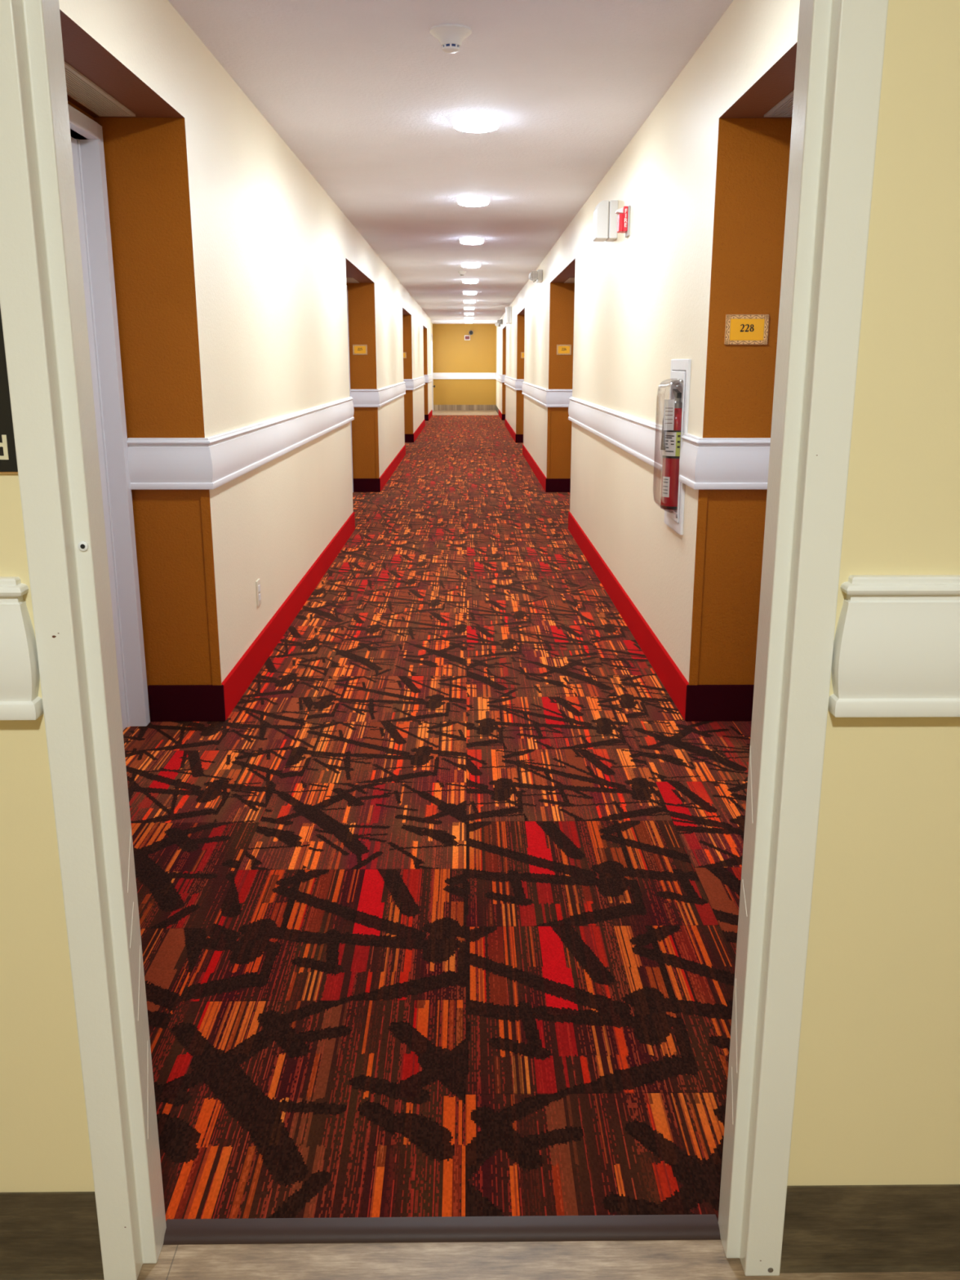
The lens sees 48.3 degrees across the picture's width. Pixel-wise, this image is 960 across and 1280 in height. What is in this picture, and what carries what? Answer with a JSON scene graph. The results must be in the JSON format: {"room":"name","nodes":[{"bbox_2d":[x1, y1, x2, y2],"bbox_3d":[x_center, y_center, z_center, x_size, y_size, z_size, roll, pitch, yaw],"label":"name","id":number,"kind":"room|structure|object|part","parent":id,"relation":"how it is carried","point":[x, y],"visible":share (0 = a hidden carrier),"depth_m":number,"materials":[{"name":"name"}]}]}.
{"room":"hotel corridor","nodes":[
{"label":"hotel corridor","id":0,"kind":"room"},
{"bbox_2d":[58,0,431,720],"bbox_3d":[-1.307,-3.664,14.624,0.400,2.412,27.320,0,14,-1],"label":"wall","id":1,"kind":"structure","parent":0,"point":[233,263],"depth_m":4.12,"materials":[{"name":"beige paint"}]},
{"bbox_2d":[64,61,135,116],"bbox_3d":[-1.179,-1.632,3.188,0.118,0.006,0.636,0,14,-1],"label":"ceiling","id":2,"kind":"structure","parent":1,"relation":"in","point":[79,87],"depth_m":3.24,"materials":[{"name":"paint"}]},
{"bbox_2d":[67,103,150,730],"bbox_3d":[-1.302,-0.579,3.355,0.123,2.073,0.900,0,14,-1],"label":"door","id":3,"kind":"structure","parent":1,"relation":"in","point":[88,155],"depth_m":3.71,"materials":[{"name":"paint"}]},
{"bbox_2d":[147,684,225,721],"bbox_3d":[-1.105,0.239,4.042,0.282,0.142,0.012,0,14,-1],"label":"baseboard","id":4,"kind":"structure","parent":1,"relation":"attached to","point":[167,703],"depth_m":4.04,"materials":[{"name":"red wood"}]},
{"bbox_2d":[200,489,221,684],"bbox_3d":[-0.989,-0.184,3.937,0.033,0.749,0.007,0,14,-1],"label":"trim","id":5,"kind":"structure","parent":1,"relation":"attached to","point":[204,494],"depth_m":3.93,"materials":[{"name":"paint"}]},
{"bbox_2d":[127,396,354,489],"bbox_3d":[-1.141,-1.236,6.173,0.327,0.180,4.906,0,14,-1],"label":"chair rail","id":6,"kind":"object","parent":1,"relation":"attached to","point":[211,462],"visible":0.85,"depth_m":3.99,"materials":[{"name":"white paint"}]},
{"bbox_2d":[255,578,261,607],"bbox_3d":[-0.982,-0.210,4.757,0.008,0.116,0.074,0,14,-1],"label":"wall outlet","id":7,"kind":"object","parent":1,"relation":"attached to","point":[258,581],"visible":1,"depth_m":4.74,"materials":[{"name":"beige plastic"}]},
{"bbox_2d":[221,511,355,720],"bbox_3d":[-0.999,-0.369,6.398,0.012,0.142,4.851,0,14,-1],"label":"baseboard","id":8,"kind":"structure","parent":1,"relation":"attached to","point":[242,674],"depth_m":5.20,"materials":[{"name":"red paint"}]},
{"bbox_2d":[346,284,353,492],"bbox_3d":[-1.389,-2.447,10.595,0.123,2.073,0.900,0,14,-1],"label":"door","id":9,"kind":"structure","parent":1,"relation":"in","point":[346,285],"depth_m":10.96,"materials":[{"name":"paint"}]},
{"bbox_2d":[346,277,359,283],"bbox_3d":[-1.266,-3.501,10.428,0.118,0.006,0.636,0,14,-1],"label":"air vent","id":10,"kind":"object","parent":1,"relation":"in","point":[348,280],"visible":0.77,"depth_m":10.49,"materials":[{"name":"paint"}]},
{"bbox_2d":[352,344,367,355],"bbox_3d":[-1.226,-2.964,10.940,0.150,0.101,0.007,0,14,-1],"label":"number sign","id":11,"kind":"object","parent":1,"relation":"attached to","point":[357,349],"visible":1,"depth_m":10.94,"materials":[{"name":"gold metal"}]},
{"bbox_3d":[-1.225,-2.963,10.938,0.117,0.071,0.001,0,14,-1],"label":"panel","id":12,"kind":"part","parent":11,"relation":"part of","materials":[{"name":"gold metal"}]},
{"bbox_2d":[353,478,380,492],"bbox_3d":[-1.192,-1.629,11.283,0.282,0.142,0.012,0,14,-1],"label":"baseboard","id":13,"kind":"structure","parent":1,"relation":"attached to","point":[360,485],"depth_m":11.28,"materials":[{"name":"red wood"}]},
{"bbox_2d":[374,407,379,478],"bbox_3d":[-1.075,-2.052,11.178,0.033,0.749,0.007,0,14,-1],"label":"trim","id":14,"kind":"structure","parent":1,"relation":"attached to","point":[375,408],"depth_m":11.17,"materials":[{"name":"paint"}]},
{"bbox_2d":[350,381,405,407],"bbox_3d":[-1.228,-3.100,13.398,0.327,0.180,4.875,0,14,-1],"label":"chair rail","id":15,"kind":"object","parent":1,"relation":"attached to","point":[378,397],"visible":0.81,"depth_m":11.06,"materials":[{"name":"white paint"}]},
{"bbox_2d":[379,444,405,491],"bbox_3d":[-1.085,-2.233,13.623,0.012,0.142,4.820,0,14,-1],"label":"baseboard","id":16,"kind":"structure","parent":1,"relation":"attached to","point":[386,475],"depth_m":13.10,"materials":[{"name":"red wood"}]},
{"bbox_2d":[403,351,406,358],"bbox_3d":[-1.316,-4.799,18.053,0.150,0.101,0.007,0,14,-1],"label":"number sign","id":17,"kind":"object","parent":1,"relation":"attached to","point":[404,353],"visible":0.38,"depth_m":18.05,"materials":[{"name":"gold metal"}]},
{"bbox_2d":[404,434,413,442],"bbox_3d":[-1.277,-3.465,18.395,0.282,0.142,0.012,0,14,-1],"label":"baseboard","id":18,"kind":"structure","parent":1,"relation":"attached to","point":[408,437],"depth_m":18.39,"materials":[{"name":"red wood"}]},
{"bbox_2d":[410,390,413,434],"bbox_3d":[-1.160,-3.887,18.290,0.033,0.749,0.007,0,14,-1],"label":"trim","id":19,"kind":"structure","parent":1,"relation":"attached to","point":[411,391],"depth_m":18.27,"materials":[{"name":"paint"}]},
{"bbox_2d":[403,375,425,390],"bbox_3d":[-1.314,-4.960,20.603,0.327,0.180,5.066,0,14,-1],"label":"chair rail","id":20,"kind":"object","parent":1,"relation":"attached to","point":[411,384],"visible":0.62,"depth_m":18.43,"materials":[{"name":"white paint"}]},
{"bbox_2d":[413,419,425,441],"bbox_3d":[-1.171,-4.092,20.828,0.012,0.142,5.011,0,14,-1],"label":"baseboard","id":21,"kind":"structure","parent":1,"relation":"attached to","point":[417,432],"depth_m":20.44,"materials":[{"name":"red wood"}]},
{"bbox_2d":[424,414,428,421],"bbox_3d":[-1.360,-5.258,25.344,0.282,0.142,0.012,0,14,-1],"label":"baseboard","id":22,"kind":"structure","parent":1,"relation":"attached to","point":[426,416],"depth_m":25.34,"materials":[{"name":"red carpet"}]},
{"bbox_2d":[426,382,427,414],"bbox_3d":[-1.243,-5.680,25.239,0.033,0.749,0.007,0,14,-1],"label":"trim","id":23,"kind":"structure","parent":1,"relation":"attached to","point":[426,383],"depth_m":25.21,"materials":[{"name":"paint"}]},
{"bbox_2d":[423,373,432,382],"bbox_3d":[-1.369,-6.482,26.505,0.296,0.180,2.903,0,14,-1],"label":"chair rail","id":24,"kind":"object","parent":1,"relation":"attached to","point":[428,378],"visible":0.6,"depth_m":25.34,"materials":[{"name":"white paint"}]},
{"bbox_2d":[428,409,432,420],"bbox_3d":[-1.242,-5.619,26.744,0.012,0.142,2.876,0,14,-1],"label":"baseboard","id":25,"kind":"structure","parent":1,"relation":"attached to","point":[430,414],"depth_m":26.82,"materials":[{"name":"red wood"}]},
{"bbox_2d":[431,322,433,379],"bbox_3d":[-1.385,-7.468,29.370,0.100,2.412,3.178,0,14,-1],"label":"wall","id":26,"kind":"structure","parent":0,"point":[431,322],"depth_m":30.26,"materials":[{"name":"beige paint"}]},
{"bbox_2d":[431,333,435,410],"bbox_3d":[-1.347,-7.323,29.389,0.155,2.120,2.680,0,14,-1],"label":"door","id":27,"kind":"structure","parent":26,"relation":"in","point":[433,386],"depth_m":30.40,"materials":[{"name":"paint"}]},
{"bbox_3d":[-1.378,-7.322,29.389,0.094,2.120,2.680,0,14,-1],"label":"frame","id":28,"kind":"part","parent":27,"relation":"part of","materials":[{"name":"paint"}]},
{"bbox_2d":[168,0,733,324],"bbox_3d":[-0.172,-4.817,14.148,4.600,0.060,34.208,0,14,-1],"label":"ceiling","id":29,"kind":"structure","parent":0,"point":[362,93],"depth_m":4.67,"materials":[{"name":"paint"}]},
{"bbox_2d":[429,23,471,53],"bbox_3d":[-0.100,-2.043,3.655,0.144,0.069,0.144,0,14,-1],"label":"smoke detector","id":30,"kind":"object","parent":29,"relation":"attached to","point":[451,37],"visible":1,"depth_m":3.62,"materials":[{"name":"white plastic"}]},
{"bbox_2d":[457,271,466,275],"bbox_3d":[-0.220,-4.513,13.189,0.100,0.050,0.100,0,14,-1],"label":"smoke detector","id":31,"kind":"object","parent":29,"relation":"attached to","point":[461,273],"visible":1,"depth_m":13.16,"materials":[{"name":"white plastic"}]},
{"bbox_2d":[463,306,475,310],"bbox_3d":[-0.216,-6.697,21.652,0.225,0.048,0.225,0,14,-1],"label":"ceiling light","id":32,"kind":"object","parent":29,"relation":"attached to","point":[464,308],"visible":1,"depth_m":21.57,"materials":[{"name":"white plastic"}]},
{"bbox_2d":[464,312,474,315],"bbox_3d":[-0.245,-7.312,24.034,0.225,0.048,0.225,0,14,-1],"label":"ceiling light","id":33,"kind":"object","parent":29,"relation":"attached to","point":[465,313],"visible":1,"depth_m":23.95,"materials":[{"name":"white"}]},
{"bbox_2d":[462,291,476,294],"bbox_3d":[-0.159,-5.468,16.889,0.225,0.048,0.225,0,14,-1],"label":"ceiling light","id":34,"kind":"object","parent":29,"relation":"attached to","point":[464,292],"visible":1,"depth_m":16.81,"materials":[{"name":"white plastic"}]},
{"bbox_2d":[463,300,475,303],"bbox_3d":[-0.188,-6.083,19.271,0.225,0.048,0.225,0,14,-1],"label":"ceiling light","id":35,"kind":"object","parent":29,"relation":"attached to","point":[464,301],"visible":1,"depth_m":19.19,"materials":[{"name":"white plastic"}]},
{"bbox_2d":[462,279,478,283],"bbox_3d":[-0.131,-4.854,14.507,0.225,0.048,0.225,0,14,-1],"label":"ceiling light","id":36,"kind":"object","parent":29,"relation":"attached to","point":[464,281],"visible":1,"depth_m":14.42,"materials":[{"name":"white"}]},
{"bbox_2d":[463,281,477,283],"bbox_3d":[-0.131,-4.837,14.511,0.206,0.014,0.206,0,14,-1],"label":"diffuser","id":37,"kind":"object","parent":36,"relation":"attached to","point":[464,282],"depth_m":14.45,"materials":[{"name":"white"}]},
{"bbox_2d":[461,262,480,267],"bbox_3d":[-0.103,-4.239,12.125,0.225,0.048,0.225,0,14,-1],"label":"ceiling light","id":38,"kind":"object","parent":29,"relation":"attached to","point":[467,264],"visible":1,"depth_m":12.04,"materials":[{"name":"white"}]},
{"bbox_2d":[462,265,479,267],"bbox_3d":[-0.103,-4.222,12.129,0.206,0.014,0.206,0,14,-1],"label":"diffuser","id":39,"kind":"object","parent":38,"relation":"attached to","point":[464,266],"depth_m":12.07,"materials":[{"name":"white plastic"}]},
{"bbox_2d":[459,237,484,244],"bbox_3d":[-0.074,-3.624,9.743,0.225,0.048,0.225,0,14,-1],"label":"ceiling light","id":40,"kind":"object","parent":29,"relation":"attached to","point":[468,241],"visible":1,"depth_m":9.67,"materials":[{"name":"white"}]},
{"bbox_2d":[460,241,483,244],"bbox_3d":[-0.074,-3.608,9.748,0.206,0.014,0.206,0,14,-1],"label":"diffuser","id":41,"kind":"object","parent":40,"relation":"attached to","point":[463,242],"depth_m":9.70,"materials":[{"name":"white"}]},
{"bbox_2d":[457,195,489,206],"bbox_3d":[-0.046,-3.010,7.361,0.225,0.048,0.225,0,14,-1],"label":"ceiling light","id":42,"kind":"object","parent":29,"relation":"attached to","point":[467,201],"visible":1,"depth_m":7.29,"materials":[{"name":"white plastic"}]},
{"bbox_2d":[458,201,488,206],"bbox_3d":[-0.046,-2.993,7.366,0.206,0.014,0.206,0,14,-1],"label":"diffuser","id":43,"kind":"object","parent":42,"relation":"attached to","point":[463,203],"depth_m":7.32,"materials":[{"name":"white plastic"}]},
{"bbox_2d":[452,113,500,133],"bbox_3d":[-0.017,-2.395,4.980,0.225,0.048,0.225,0,14,-1],"label":"ceiling light","id":44,"kind":"object","parent":29,"relation":"attached to","point":[470,122],"visible":1,"depth_m":4.91,"materials":[{"name":"white"}]},
{"bbox_2d":[453,122,497,133],"bbox_3d":[-0.017,-2.379,4.984,0.206,0.014,0.206,0,14,-1],"label":"diffuser","id":45,"kind":"object","parent":44,"relation":"attached to","point":[474,127],"depth_m":4.94,"materials":[{"name":"white plastic"}]},
{"bbox_2d":[432,324,496,404],"bbox_3d":[-0.493,-7.875,30.968,2.218,2.422,0.100,0,14,-1],"label":"wall","id":46,"kind":"structure","parent":0,"point":[451,353],"depth_m":30.87,"materials":[{"name":"yellow paint"}]},
{"bbox_2d":[433,404,495,410],"bbox_3d":[-0.444,-6.770,31.200,1.820,0.154,0.006,0,14,-1],"label":"baseboard","id":47,"kind":"structure","parent":46,"relation":"attached to","point":[436,407],"depth_m":31.20,"materials":[{"name":"grey wood"}]},
{"bbox_2d":[433,373,495,378],"bbox_3d":[-0.443,-7.633,30.966,1.820,0.180,0.027,0,14,-1],"label":"chair rail","id":48,"kind":"object","parent":46,"relation":"attached to","point":[436,375],"visible":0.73,"depth_m":30.96,"materials":[{"name":"white paint"}]},
{"bbox_2d":[464,335,470,340],"bbox_3d":[-0.364,-8.657,30.686,0.160,0.137,0.060,0,14,-1],"label":"fire alarm strobe","id":49,"kind":"object","parent":46,"relation":"attached to","point":[466,337],"visible":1,"depth_m":30.67,"materials":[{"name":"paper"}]},
{"bbox_2d":[0,0,959,1192],"bbox_3d":[-0.016,-0.234,1.354,4.600,2.422,0.100,0,14,-1],"label":"wall","id":50,"kind":"structure","parent":0,"point":[877,1100],"depth_m":1.44,"materials":[{"name":"beige paint"}]},
{"bbox_2d":[0,306,17,473],"bbox_3d":[-0.713,-0.299,1.273,0.311,0.201,0.008,0,14,-1],"label":"sign","id":51,"kind":"object","parent":50,"relation":"attached to","point":[8,462],"visible":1,"depth_m":1.28,"materials":[{"name":"black plastic"}]},
{"bbox_2d":[0,576,43,719],"bbox_3d":[-1.438,0.011,1.345,1.754,0.180,0.047,0,14,-1],"label":"chair rail","id":52,"kind":"object","parent":50,"relation":"attached to","point":[20,676],"visible":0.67,"depth_m":1.34,"materials":[{"name":"paint"}]},
{"bbox_2d":[0,1191,103,1279],"bbox_3d":[-1.437,0.881,1.571,1.756,0.150,0.007,0,14,-1],"label":"baseboard","id":53,"kind":"structure","parent":50,"relation":"attached to","point":[44,1235],"depth_m":1.58,"materials":[{"name":"brown wood"}]},
{"bbox_2d":[0,0,888,1279],"bbox_3d":[-0.055,-0.078,1.392,1.007,2.099,0.122,0,14,-1],"label":"door frame","id":54,"kind":"structure","parent":50,"relation":"in","point":[841,43],"depth_m":1.36,"materials":[{"name":"paint"}]},
{"bbox_2d":[779,1184,959,1273],"bbox_3d":[1.367,0.874,1.603,1.836,0.150,0.007,0,14,-1],"label":"baseboard","id":55,"kind":"structure","parent":50,"relation":"attached to","point":[895,1228],"depth_m":1.59,"materials":[{"name":"brown wood"}]},
{"bbox_2d":[827,574,959,717],"bbox_3d":[1.368,0.004,1.377,1.833,0.180,0.047,0,14,-1],"label":"chair rail","id":56,"kind":"object","parent":50,"relation":"attached to","point":[896,649],"visible":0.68,"depth_m":1.35,"materials":[{"name":"paint"}]},
{"bbox_2d":[85,410,959,1279],"bbox_3d":[-0.172,-2.433,14.763,4.600,0.040,34.208,0,14,-1],"label":"floor","id":57,"kind":"structure","parent":0,"point":[440,918],"depth_m":2.65,"materials":[{"name":"carpet"}]},
{"bbox_2d":[163,1214,720,1244],"bbox_3d":[-0.060,0.924,1.681,0.869,0.014,0.038,0,14,-1],"label":"threshold strip","id":58,"kind":"object","parent":57,"relation":"on","point":[632,1227],"visible":1,"depth_m":1.67,"materials":[{"name":"metal"}]},
{"bbox_2d":[496,0,799,684],"bbox_3d":[0.843,-4.064,16.177,0.400,2.412,30.478,0,14,-1],"label":"wall","id":59,"kind":"structure","parent":0,"point":[704,179],"depth_m":4.12,"materials":[{"name":"beige paint"}]},
{"bbox_2d":[497,319,502,324],"bbox_3d":[0.465,-7.524,25.327,0.130,0.110,0.276,0,14,-1],"label":"emergency light","id":60,"kind":"object","parent":59,"relation":"attached to","point":[499,322],"visible":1,"depth_m":25.21,"materials":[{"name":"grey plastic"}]},
{"bbox_2d":[498,409,502,420],"bbox_3d":[0.512,-5.655,26.887,0.012,0.142,2.620,0,14,-1],"label":"baseboard","id":61,"kind":"structure","parent":59,"relation":"attached to","point":[500,412],"depth_m":26.43,"materials":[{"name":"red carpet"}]},
{"bbox_2d":[495,373,506,382],"bbox_3d":[0.621,-6.914,28.180,0.296,0.180,5.805,0,14,-1],"label":"chair rail","id":62,"kind":"object","parent":59,"relation":"attached to","point":[499,377],"visible":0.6,"depth_m":26.45,"materials":[{"name":"white paint"}]},
{"bbox_2d":[502,382,503,413],"bbox_3d":[0.545,-5.749,25.507,0.033,0.749,0.007,0,14,-1],"label":"trim","id":63,"kind":"structure","parent":59,"relation":"attached to","point":[502,383],"depth_m":25.50,"materials":[{"name":"paint"}]},
{"bbox_2d":[502,413,505,420],"bbox_3d":[0.661,-5.327,25.615,0.282,0.142,0.012,0,14,-1],"label":"baseboard","id":64,"kind":"structure","parent":59,"relation":"attached to","point":[503,415],"depth_m":25.61,"materials":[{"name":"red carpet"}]},
{"bbox_2d":[505,306,511,324],"bbox_3d":[0.537,-6.158,20.313,0.107,0.300,0.402,0,14,-1],"label":"emergency light","id":65,"kind":"object","parent":59,"relation":"attached to","point":[508,309],"depth_m":20.13,"materials":[{"name":"white plastic"}]},
{"bbox_2d":[504,418,515,441],"bbox_3d":[0.583,-4.117,20.924,0.012,0.142,5.345,0,14,-1],"label":"baseboard","id":66,"kind":"structure","parent":59,"relation":"attached to","point":[508,426],"depth_m":20.41,"materials":[{"name":"red wood"}]},
{"bbox_2d":[504,375,524,390],"bbox_3d":[0.726,-4.984,20.701,0.327,0.180,5.400,0,14,-1],"label":"chair rail","id":67,"kind":"object","parent":59,"relation":"attached to","point":[516,384],"visible":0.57,"depth_m":18.63,"materials":[{"name":"white paint"}]},
{"bbox_2d":[515,390,518,434],"bbox_3d":[0.632,-3.870,18.224,0.033,0.749,0.007,0,14,-1],"label":"trim","id":68,"kind":"structure","parent":59,"relation":"attached to","point":[517,393],"depth_m":18.22,"materials":[{"name":"paint"}]},
{"bbox_2d":[515,434,523,442],"bbox_3d":[0.748,-3.448,18.332,0.282,0.142,0.012,0,14,-1],"label":"baseboard","id":69,"kind":"structure","parent":59,"relation":"attached to","point":[519,437],"depth_m":18.33,"materials":[{"name":"red wood"}]},
{"bbox_2d":[520,351,524,358],"bbox_3d":[0.762,-4.783,17.990,0.150,0.101,0.007,0,14,-1],"label":"number sign","id":70,"kind":"object","parent":59,"relation":"attached to","point":[522,353],"visible":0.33,"depth_m":17.99,"materials":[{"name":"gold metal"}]},
{"bbox_2d":[522,444,546,490],"bbox_3d":[0.670,-2.240,13.649,0.012,0.142,4.899,0,14,-1],"label":"baseboard","id":71,"kind":"structure","parent":59,"relation":"attached to","point":[535,468],"depth_m":13.04,"materials":[{"name":"red wood"}]},
{"bbox_2d":[528,269,542,282],"bbox_3d":[0.618,-4.053,11.931,0.145,0.122,0.306,0,14,-1],"label":"emergency light","id":72,"kind":"object","parent":59,"relation":"attached to","point":[534,276],"visible":1,"depth_m":11.82,"materials":[{"name":"white plastic"}]},
{"bbox_2d":[521,381,572,407],"bbox_3d":[0.813,-3.107,13.427,0.327,0.180,4.954,0,14,-1],"label":"chair rail","id":73,"kind":"object","parent":59,"relation":"attached to","point":[547,397],"visible":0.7,"depth_m":11.05,"materials":[{"name":"white paint"}]},
{"bbox_2d":[546,407,551,478],"bbox_3d":[0.716,-2.049,11.166,0.033,0.749,0.007,0,14,-1],"label":"trim","id":74,"kind":"structure","parent":59,"relation":"attached to","point":[548,408],"depth_m":11.16,"materials":[{"name":"paint"}]},
{"bbox_2d":[545,478,570,492],"bbox_3d":[0.833,-1.626,11.273,0.282,0.142,0.012,0,14,-1],"label":"baseboard","id":75,"kind":"structure","parent":59,"relation":"attached to","point":[553,485],"depth_m":11.27,"materials":[{"name":"red wood"}]},
{"bbox_2d":[556,344,571,355],"bbox_3d":[0.857,-2.961,10.932,0.150,0.101,0.007,0,14,-1],"label":"number sign","id":76,"kind":"object","parent":59,"relation":"attached to","point":[562,349],"visible":1,"depth_m":10.93,"materials":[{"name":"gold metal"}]},
{"bbox_3d":[0.857,-2.961,10.929,0.117,0.071,0.001,0,14,-1],"label":"panel","id":77,"kind":"part","parent":76,"relation":"part of","materials":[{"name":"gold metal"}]},
{"bbox_2d":[564,277,574,283],"bbox_3d":[0.905,-3.498,10.421,0.118,0.006,0.636,0,14,-1],"label":"air vent","id":78,"kind":"object","parent":59,"relation":"in","point":[571,280],"visible":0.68,"depth_m":10.50,"materials":[{"name":"paint"}]},
{"bbox_2d":[592,200,617,241],"bbox_3d":[0.703,-2.348,6.008,0.118,0.198,0.172,0,14,-1],"label":"emergency light","id":79,"kind":"object","parent":59,"relation":"attached to","point":[605,217],"depth_m":5.93,"materials":[{"name":"white plastic"}]},
{"bbox_2d":[568,396,662,471],"bbox_3d":[0.895,-1.320,6.500,0.327,0.180,4.285,0,14,-1],"label":"chair rail","id":80,"kind":"object","parent":59,"relation":"attached to","point":[639,437],"visible":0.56,"depth_m":5.61,"materials":[{"name":"white paint"}]},
{"bbox_2d":[615,205,631,237],"bbox_3d":[0.734,-2.154,5.519,0.068,0.144,0.094,0,14,-1],"label":"fire alarm","id":81,"kind":"object","parent":59,"relation":"attached to","point":[624,213],"visible":1,"depth_m":5.48,"materials":[{"name":"red plastic"}]},
{"bbox_2d":[568,511,688,719],"bbox_3d":[0.756,-0.372,6.411,0.012,0.142,4.873,0,14,-1],"label":"baseboard","id":82,"kind":"structure","parent":59,"relation":"attached to","point":[673,681],"depth_m":5.21,"materials":[{"name":"red paint"}]},
{"bbox_2d":[664,359,691,534],"bbox_3d":[0.795,-0.770,4.246,0.175,0.663,0.352,0,14,-1],"label":"fire extinguisher cabinet","id":83,"kind":"object","parent":59,"relation":"attached to","point":[680,372],"visible":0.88,"depth_m":4.15,"materials":[{"name":"white metal"}]},
{"bbox_2d":[660,388,684,510],"bbox_3d":[0.770,-0.757,4.260,0.118,0.467,0.136,0,14,-1],"label":"fire extinguisher","id":84,"kind":"object","parent":83,"relation":"in","point":[672,420],"visible":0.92,"depth_m":4.21,"materials":[{"name":"red metal"}]},
{"bbox_2d":[665,435,674,452],"bbox_3d":[0.743,-0.772,4.213,0.044,0.064,0.005,14,20,43],"label":"print","id":85,"kind":"object","parent":84,"relation":"on","point":[669,439],"depth_m":4.21},
{"bbox_3d":[0.777,-0.962,4.229,0.018,0.054,0.095,0,14,-1],"label":"handle","id":86,"kind":"part","parent":84,"relation":"part of","materials":[{"name":"plastic"}]},
{"bbox_2d":[676,435,680,448],"bbox_3d":[0.778,-0.777,4.194,0.011,0.050,0.001,0,14,-1],"label":"print","id":87,"kind":"object","parent":84,"relation":"attached to","point":[678,437],"depth_m":4.19},
{"bbox_3d":[0.772,-0.770,4.245,0.005,0.575,0.276,0,14,-1],"label":"door panel","id":88,"kind":"part","parent":83,"relation":"part of","materials":[{"name":"white plastic"}]},
{"bbox_2d":[672,369,686,522],"bbox_3d":[0.832,-0.770,4.246,0.100,0.585,0.288,0,14,-1],"label":"tub","id":89,"kind":"object","parent":83,"relation":"in","point":[679,376],"depth_m":4.16,"materials":[{"name":"white metal"}]},
{"bbox_2d":[688,489,707,684],"bbox_3d":[0.802,-0.184,3.940,0.033,0.749,0.007,0,14,-1],"label":"trim","id":90,"kind":"structure","parent":59,"relation":"attached to","point":[703,494],"depth_m":3.93,"materials":[{"name":"paint"}]},
{"bbox_2d":[684,684,754,721],"bbox_3d":[0.919,0.238,4.047,0.282,0.142,0.012,0,14,-1],"label":"baseboard","id":91,"kind":"structure","parent":59,"relation":"attached to","point":[703,702],"depth_m":4.04,"materials":[{"name":"red wood"}]},
{"bbox_2d":[678,433,770,489],"bbox_3d":[0.910,-0.660,3.944,0.296,0.180,0.290,0,14,-1],"label":"chair rail","id":92,"kind":"object","parent":59,"relation":"attached to","point":[704,463],"visible":0.78,"depth_m":3.81,"materials":[{"name":"white paint"}]},
{"bbox_2d":[724,314,769,344],"bbox_3d":[0.924,-1.075,3.711,0.150,0.101,0.007,0,14,-1],"label":"number sign","id":93,"kind":"object","parent":59,"relation":"attached to","point":[740,329],"visible":1,"depth_m":3.71,"materials":[{"name":"gold metal"}]},
{"bbox_3d":[0.924,-1.075,3.709,0.117,0.071,0.001,0,14,-1],"label":"panel","id":94,"kind":"part","parent":93,"relation":"part of","materials":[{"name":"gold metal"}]},
{"bbox_2d":[764,89,794,116],"bbox_3d":[0.991,-1.634,3.195,0.118,0.006,0.636,0,14,-1],"label":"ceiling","id":95,"kind":"structure","parent":0,"point":[784,108],"depth_m":3.40,"materials":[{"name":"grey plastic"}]},
{"bbox_2d":[768,94,793,115],"bbox_3d":[0.991,-1.634,3.195,0.099,0.005,0.620,0,14,-1],"label":"grille","id":96,"kind":"object","parent":95,"relation":"attached to","point":[784,107],"depth_m":3.39,"materials":[{"name":"grey plastic"}]}
]}

